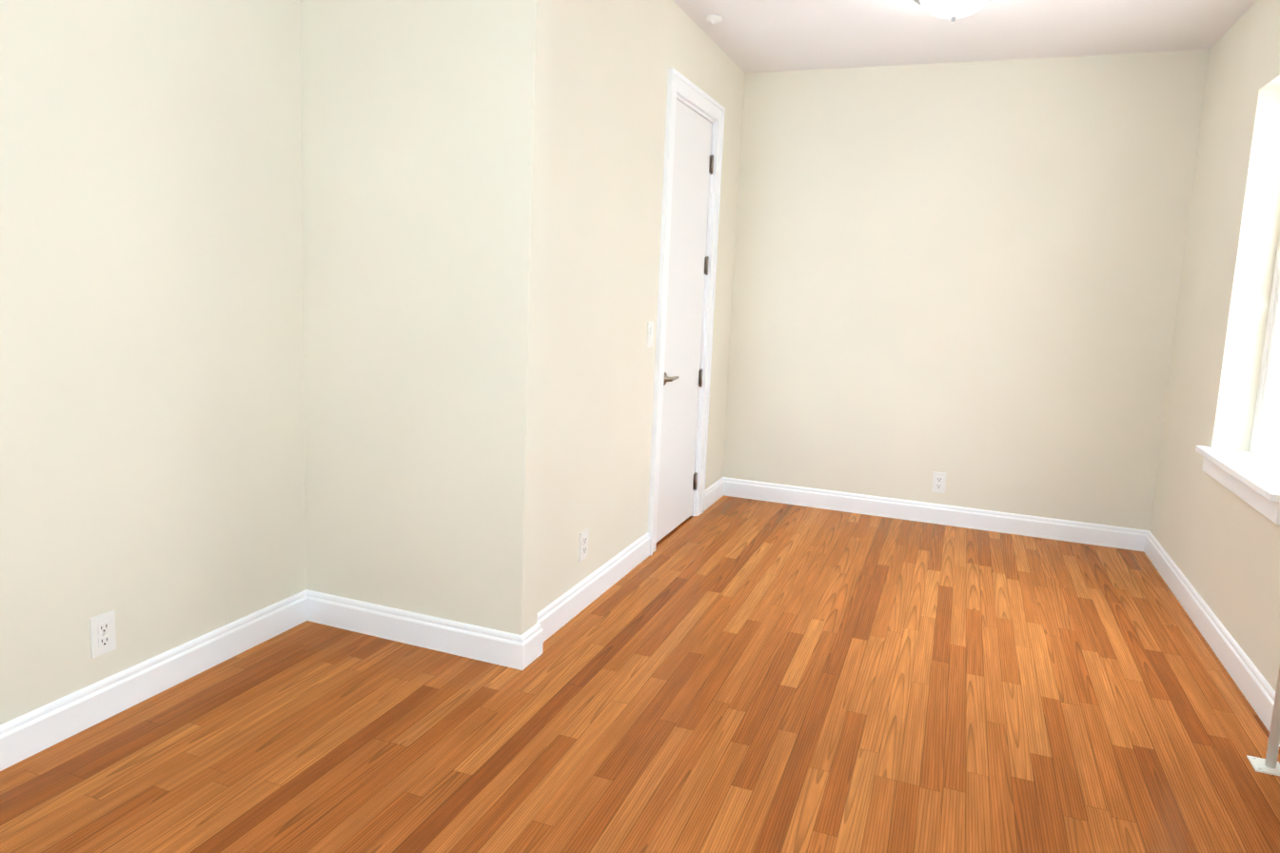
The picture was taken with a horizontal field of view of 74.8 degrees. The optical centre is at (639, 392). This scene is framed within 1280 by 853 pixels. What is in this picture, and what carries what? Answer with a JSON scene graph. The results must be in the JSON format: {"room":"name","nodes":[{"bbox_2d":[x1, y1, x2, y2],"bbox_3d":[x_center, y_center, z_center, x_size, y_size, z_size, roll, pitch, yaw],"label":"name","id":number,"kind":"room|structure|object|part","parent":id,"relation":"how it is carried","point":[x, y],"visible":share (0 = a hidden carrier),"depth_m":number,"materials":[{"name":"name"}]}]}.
{"room":"empty room","nodes":[
{"label":"empty room","id":0,"kind":"room"},
{"bbox_2d":[0,0,306,724],"bbox_3d":[-1.836,-0.241,1.430,0.120,2.520,3.300,5,8,21],"label":"wall","id":1,"kind":"structure","parent":0,"point":[152,477],"depth_m":2.39,"materials":[{"name":"beige paint"}]},
{"bbox_2d":[89,610,116,658],"bbox_3d":[-1.504,0.678,2.344,0.008,0.115,0.070,5,8,21],"label":"outlet","id":2,"kind":"object","parent":1,"relation":"attached to","point":[103,634],"visible":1,"depth_m":2.34,"materials":[{"name":"white plastic"}]},
{"bbox_2d":[0,589,308,770],"bbox_3d":[-1.456,0.850,2.499,0.016,0.112,1.276,5,8,21],"label":"baseboard","id":3,"kind":"structure","parent":1,"relation":"attached to","point":[46,726],"depth_m":2.45,"materials":[{"name":"white wood"}]},
{"bbox_2d":[300,0,553,634],"bbox_3d":[-0.800,-0.383,2.849,1.020,2.520,0.110,5,8,21],"label":"wall","id":4,"kind":"structure","parent":0,"point":[425,141],"depth_m":2.77,"materials":[{"name":"beige paint"}]},
{"bbox_2d":[308,590,532,669],"bbox_3d":[-0.791,0.824,2.916,0.876,0.112,0.016,5,8,21],"label":"baseboard","id":5,"kind":"structure","parent":4,"relation":"attached to","point":[495,646],"depth_m":2.89,"materials":[{"name":"white wood"}]},
{"bbox_2d":[0,494,1279,852],"bbox_3d":[-0.032,1.044,2.291,4.090,0.100,6.170,5,8,21],"label":"floor","id":6,"kind":"structure","parent":0,"point":[729,674],"depth_m":2.44,"materials":[{"name":"brown wood"}]},
{"bbox_2d":[1246,665,1279,775],"bbox_3d":[1.825,-0.188,2.202,0.075,2.520,0.080,5,8,21],"label":"pipe","id":7,"kind":"object","parent":6,"relation":"on","point":[1270,763],"visible":1,"depth_m":2.34,"materials":[{"name":"white metal"}]},
{"bbox_2d":[537,0,745,612],"bbox_3d":[0.039,-0.487,3.914,0.150,2.520,2.490,5,8,21],"label":"wall","id":8,"kind":"structure","parent":0,"point":[613,61],"depth_m":3.31,"materials":[{"name":"beige paint"}]},
{"bbox_2d":[578,528,588,561],"bbox_3d":[-0.219,0.598,3.275,0.008,0.115,0.070,5,8,21],"label":"outlet","id":9,"kind":"object","parent":8,"relation":"attached to","point":[583,544],"visible":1,"depth_m":3.27,"materials":[{"name":"white plastic"}]},
{"bbox_2d":[646,321,653,347],"bbox_3d":[0.049,-0.261,3.768,0.010,0.115,0.070,5,8,21],"label":"light switch","id":10,"kind":"object","parent":8,"relation":"attached to","point":[650,332],"visible":1,"depth_m":3.75,"materials":[{"name":"white plastic"}]},
{"bbox_2d":[656,99,713,542],"bbox_3d":[0.227,-0.331,4.248,0.082,2.120,0.665,5,8,21],"label":"door","id":11,"kind":"structure","parent":8,"relation":"in","point":[691,183],"depth_m":4.25,"materials":[{"name":"white wood"}]},
{"bbox_3d":[0.150,-0.067,4.061,0.046,0.064,0.146,5,8,21],"label":"handle","id":12,"kind":"part","parent":11,"relation":"part of","materials":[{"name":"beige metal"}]},
{"bbox_3d":[0.343,-0.354,4.542,0.014,1.824,0.032,5,8,21],"label":"door hinge","id":13,"kind":"part","parent":11,"relation":"part of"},
{"bbox_2d":[647,67,725,555],"bbox_3d":[0.187,-0.379,4.253,0.144,2.230,0.855,5,8,21],"label":"door frame","id":14,"kind":"structure","parent":8,"relation":"attached to","point":[680,85],"depth_m":4.02,"materials":[{"name":"white wood"}]},
{"bbox_2d":[703,476,727,511],"bbox_3d":[0.429,0.607,4.970,0.016,0.112,0.441,5,8,21],"label":"baseboard","id":15,"kind":"structure","parent":8,"relation":"attached to","point":[718,488],"depth_m":5.01,"materials":[{"name":"white wood"}]},
{"bbox_2d":[672,0,1257,73],"bbox_3d":[0.078,-1.551,1.952,4.090,0.100,6.170,5,8,21],"label":"ceiling","id":16,"kind":"structure","parent":0,"point":[746,36],"depth_m":3.92,"materials":[{"name":"paint"}]},
{"bbox_2d":[704,14,722,24],"bbox_3d":[0.341,-1.727,3.886,0.082,0.031,0.082,5,8,21],"label":"smoke detector","id":17,"kind":"object","parent":16,"relation":"attached to","point":[713,19],"visible":1,"depth_m":3.86,"materials":[{"name":"white plastic"}]},
{"bbox_2d":[913,0,990,22],"bbox_3d":[1.264,-1.561,3.361,0.338,0.146,0.338,5,8,21],"label":"light fixture","id":18,"kind":"object","parent":16,"relation":"attached to","point":[953,9],"visible":1,"depth_m":3.32,"materials":[{"name":"white glass"}]},
{"bbox_2d":[722,49,1209,530],"bbox_3d":[1.746,-0.514,4.669,2.730,2.520,0.150,5,8,21],"label":"wall","id":19,"kind":"structure","parent":0,"point":[964,278],"depth_m":4.57,"materials":[{"name":"beige paint"}]},
{"bbox_2d":[727,477,1142,551],"bbox_3d":[1.563,0.678,4.787,2.270,0.112,0.016,5,8,21],"label":"baseboard","id":20,"kind":"structure","parent":19,"relation":"attached to","point":[1111,536],"depth_m":4.72,"materials":[{"name":"white wood"}]},
{"bbox_2d":[931,471,946,492],"bbox_3d":[1.688,0.509,4.723,0.070,0.115,0.008,5,8,21],"label":"outlet","id":21,"kind":"object","parent":19,"relation":"attached to","point":[938,482],"visible":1,"depth_m":4.72,"materials":[{"name":"white plastic"}]},
{"bbox_2d":[1149,0,1279,690],"bbox_3d":[1.788,-0.091,1.450,0.300,2.520,6.170,5,8,21],"label":"wall","id":22,"kind":"structure","parent":0,"point":[1218,541],"depth_m":3.42,"materials":[{"name":"beige paint"}]},
{"bbox_2d":[1142,529,1279,746],"bbox_3d":[1.585,1.089,1.648,0.016,0.112,5.900,5,8,21],"label":"baseboard","id":23,"kind":"structure","parent":22,"relation":"attached to","point":[1256,689],"depth_m":3.13,"materials":[{"name":"white wood"}]},
{"bbox_2d":[1195,445,1279,524],"bbox_3d":[2.243,0.328,3.053,0.175,0.101,0.940,5,8,21],"label":"window sill","id":24,"kind":"structure","parent":22,"relation":"attached to","point":[1251,479],"depth_m":3.02,"materials":[{"name":"white wood"}]},
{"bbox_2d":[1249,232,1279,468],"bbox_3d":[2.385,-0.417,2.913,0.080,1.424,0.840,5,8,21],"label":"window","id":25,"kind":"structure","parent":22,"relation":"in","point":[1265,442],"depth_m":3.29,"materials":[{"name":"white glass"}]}
]}

